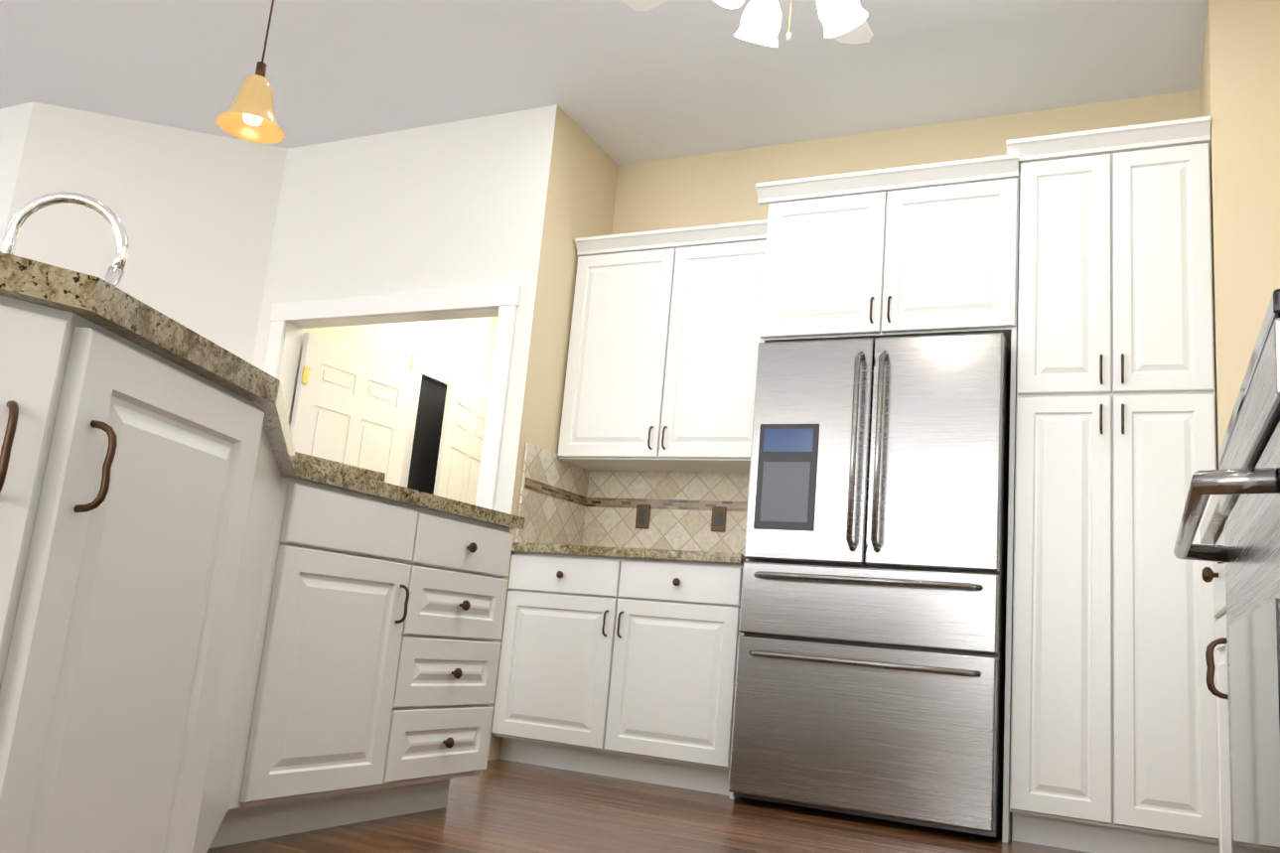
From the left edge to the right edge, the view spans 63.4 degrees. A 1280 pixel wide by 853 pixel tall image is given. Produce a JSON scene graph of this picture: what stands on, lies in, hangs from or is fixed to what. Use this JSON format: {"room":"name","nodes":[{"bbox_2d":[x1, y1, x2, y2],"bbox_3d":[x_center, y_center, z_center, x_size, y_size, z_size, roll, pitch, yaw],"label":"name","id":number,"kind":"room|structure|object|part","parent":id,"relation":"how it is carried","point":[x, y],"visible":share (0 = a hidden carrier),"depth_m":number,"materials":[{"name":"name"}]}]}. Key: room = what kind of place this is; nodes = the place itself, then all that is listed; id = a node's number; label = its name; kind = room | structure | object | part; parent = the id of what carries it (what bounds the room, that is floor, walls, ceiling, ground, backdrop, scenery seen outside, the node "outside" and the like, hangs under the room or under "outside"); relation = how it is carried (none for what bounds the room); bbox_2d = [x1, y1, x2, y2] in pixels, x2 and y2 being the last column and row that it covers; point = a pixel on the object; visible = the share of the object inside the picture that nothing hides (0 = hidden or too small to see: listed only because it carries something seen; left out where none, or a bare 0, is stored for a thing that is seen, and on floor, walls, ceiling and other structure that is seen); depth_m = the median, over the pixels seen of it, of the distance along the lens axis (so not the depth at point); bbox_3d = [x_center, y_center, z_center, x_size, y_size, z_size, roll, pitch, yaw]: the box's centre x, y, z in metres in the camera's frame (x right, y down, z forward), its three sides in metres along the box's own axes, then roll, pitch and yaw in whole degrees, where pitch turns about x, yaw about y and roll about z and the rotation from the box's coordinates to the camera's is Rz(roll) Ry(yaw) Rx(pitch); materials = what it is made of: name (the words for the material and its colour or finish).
{"room":"kitchen","nodes":[
{"label":"kitchen","id":0,"kind":"room"},
{"bbox_2d":[0,101,557,514],"bbox_3d":[-3.335,-0.795,2.240,9.470,3.000,6.910,0,-13,26],"label":"wall","id":1,"kind":"structure","parent":0,"point":[230,241],"depth_m":5.36,"materials":[{"name":"white paint"}]},
{"bbox_2d":[263,284,521,509],"bbox_3d":[-1.302,0.391,4.951,1.520,2.100,0.144,0,-13,26],"label":"door frame","id":2,"kind":"structure","parent":1,"relation":"attached to","point":[501,303],"depth_m":4.94,"materials":[{"name":"white wood"}]},
{"bbox_2d":[288,316,497,426],"bbox_3d":[-1.227,0.090,5.076,1.350,2.750,0.002,0,-13,26],"label":"wall","id":3,"kind":"structure","parent":0,"point":[464,347],"depth_m":5.09,"materials":[{"name":"beige paint"}]},
{"bbox_2d":[289,332,415,485],"bbox_3d":[-1.636,0.550,5.615,0.045,1.970,0.804,-2,-13,32],"label":"door","id":4,"kind":"structure","parent":3,"relation":"in","point":[352,406],"depth_m":5.70,"materials":[{"name":"white wood"}]},
{"bbox_3d":[-1.820,0.463,5.288,0.009,1.590,0.034,-2,-13,32],"label":"hall door panel","id":5,"kind":"part","parent":4,"relation":"part of","materials":[{"name":"gold metal"}]},
{"bbox_2d":[400,354,489,487],"bbox_3d":[-1.264,0.706,6.582,0.023,2.130,1.010,0,-13,26],"label":"door frame","id":6,"kind":"structure","parent":3,"relation":"attached to","point":[420,366],"depth_m":6.37,"materials":[{"name":"white wood"}]},
{"bbox_2d":[407,375,487,505],"bbox_3d":[-1.265,0.753,6.565,0.227,2.030,0.805,3,-12,12],"label":"door","id":7,"kind":"structure","parent":3,"relation":"in","point":[461,446],"depth_m":6.50,"materials":[{"name":"white wood"}]},
{"bbox_3d":[-1.278,0.755,6.577,0.001,2.030,0.810,0,-13,26],"label":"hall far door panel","id":8,"kind":"part","parent":7,"relation":"part of","materials":[{"name":"black"}]},
{"bbox_2d":[487,105,618,760],"bbox_3d":[-0.388,0.005,4.918,0.002,3.000,0.650,0,-13,26],"label":"wall","id":9,"kind":"structure","parent":0,"point":[593,189],"depth_m":4.93,"materials":[{"name":"beige paint"}]},
{"bbox_2d":[0,0,1208,164],"bbox_3d":[-3.040,-2.372,2.874,10.070,0.380,8.200,0,-13,26],"label":"ceiling","id":10,"kind":"structure","parent":0,"point":[619,81],"depth_m":4.55,"materials":[{"name":"white paint"}]},
{"bbox_2d":[215,0,284,143],"bbox_3d":[-1.050,-1.391,3.037,0.200,1.124,0.200,0,-13,26],"label":"pendant light","id":11,"kind":"object","parent":10,"relation":"hanging from","point":[248,115],"visible":1,"depth_m":2.93,"materials":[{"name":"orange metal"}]},
{"bbox_2d":[622,0,872,46],"bbox_3d":[0.447,-1.425,2.911,1.276,0.844,1.231,0,-13,26],"label":"ceiling light","id":12,"kind":"object","parent":10,"relation":"hanging from","point":[843,21],"visible":1,"depth_m":2.92,"materials":[{"name":"white glass"}]},
{"bbox_2d":[206,758,1089,852],"bbox_3d":[-2.701,1.055,3.525,10.070,0.001,11.100,0,-13,26],"label":"floor","id":13,"kind":"structure","parent":0,"point":[498,805],"depth_m":3.26,"materials":[{"name":"brown wood"}]},
{"bbox_2d":[0,191,524,852],"bbox_3d":[-1.119,0.403,2.209,1.815,1.035,2.838,0,-13,26],"label":"kitchen island","id":14,"kind":"object","parent":13,"relation":"on","point":[228,615],"visible":1,"depth_m":1.28,"materials":[{"name":"white wood"}]},
{"bbox_2d":[491,116,1219,852],"bbox_3d":[0.815,0.225,4.277,2.712,2.530,0.671,0,-13,26],"label":"kitchen cabinets","id":15,"kind":"object","parent":13,"relation":"on","point":[1075,267],"visible":1,"depth_m":3.95,"materials":[{"name":"white wood"}]},
{"bbox_2d":[727,332,1010,837],"bbox_3d":[0.950,0.577,4.046,0.930,1.735,0.770,0,-13,26],"label":"fridge","id":16,"kind":"object","parent":13,"relation":"on","point":[871,667],"visible":1,"depth_m":3.74,"materials":[{"name":"grey metal"}]},
{"bbox_2d":[1199,494,1231,852],"bbox_3d":[1.315,0.601,1.717,0.649,0.880,0.792,0,-13,26],"label":"base cabinet","id":17,"kind":"object","parent":13,"relation":"on","point":[1211,528],"visible":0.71,"depth_m":1.53,"materials":[{"name":"white wood"}]},
{"bbox_2d":[1173,288,1279,852],"bbox_3d":[0.954,0.273,1.080,0.690,1.170,0.762,0,-13,26],"label":"range","id":18,"kind":"object","parent":13,"relation":"on","point":[1243,482],"visible":1,"depth_m":1.11,"materials":[{"name":"grey metal"}]},
{"bbox_2d":[614,90,1194,234],"bbox_3d":[0.980,0.068,4.621,2.720,3.000,0.002,0,-13,26],"label":"wall","id":19,"kind":"structure","parent":0,"point":[718,188],"depth_m":5.02,"materials":[{"name":"beige paint"}]},
{"bbox_2d":[1194,25,1214,338],"bbox_3d":[2.062,-0.012,3.736,0.002,3.000,0.650,0,-13,26],"label":"wall","id":20,"kind":"structure","parent":0,"point":[1200,94],"depth_m":4.10,"materials":[{"name":"beige paint"}]},
{"bbox_2d":[1206,0,1279,469],"bbox_3d":[2.162,-0.084,3.335,0.510,3.000,0.002,0,-13,26],"label":"wall","id":21,"kind":"structure","parent":0,"point":[1243,36],"depth_m":3.56,"materials":[{"name":"beige paint"}]}
]}

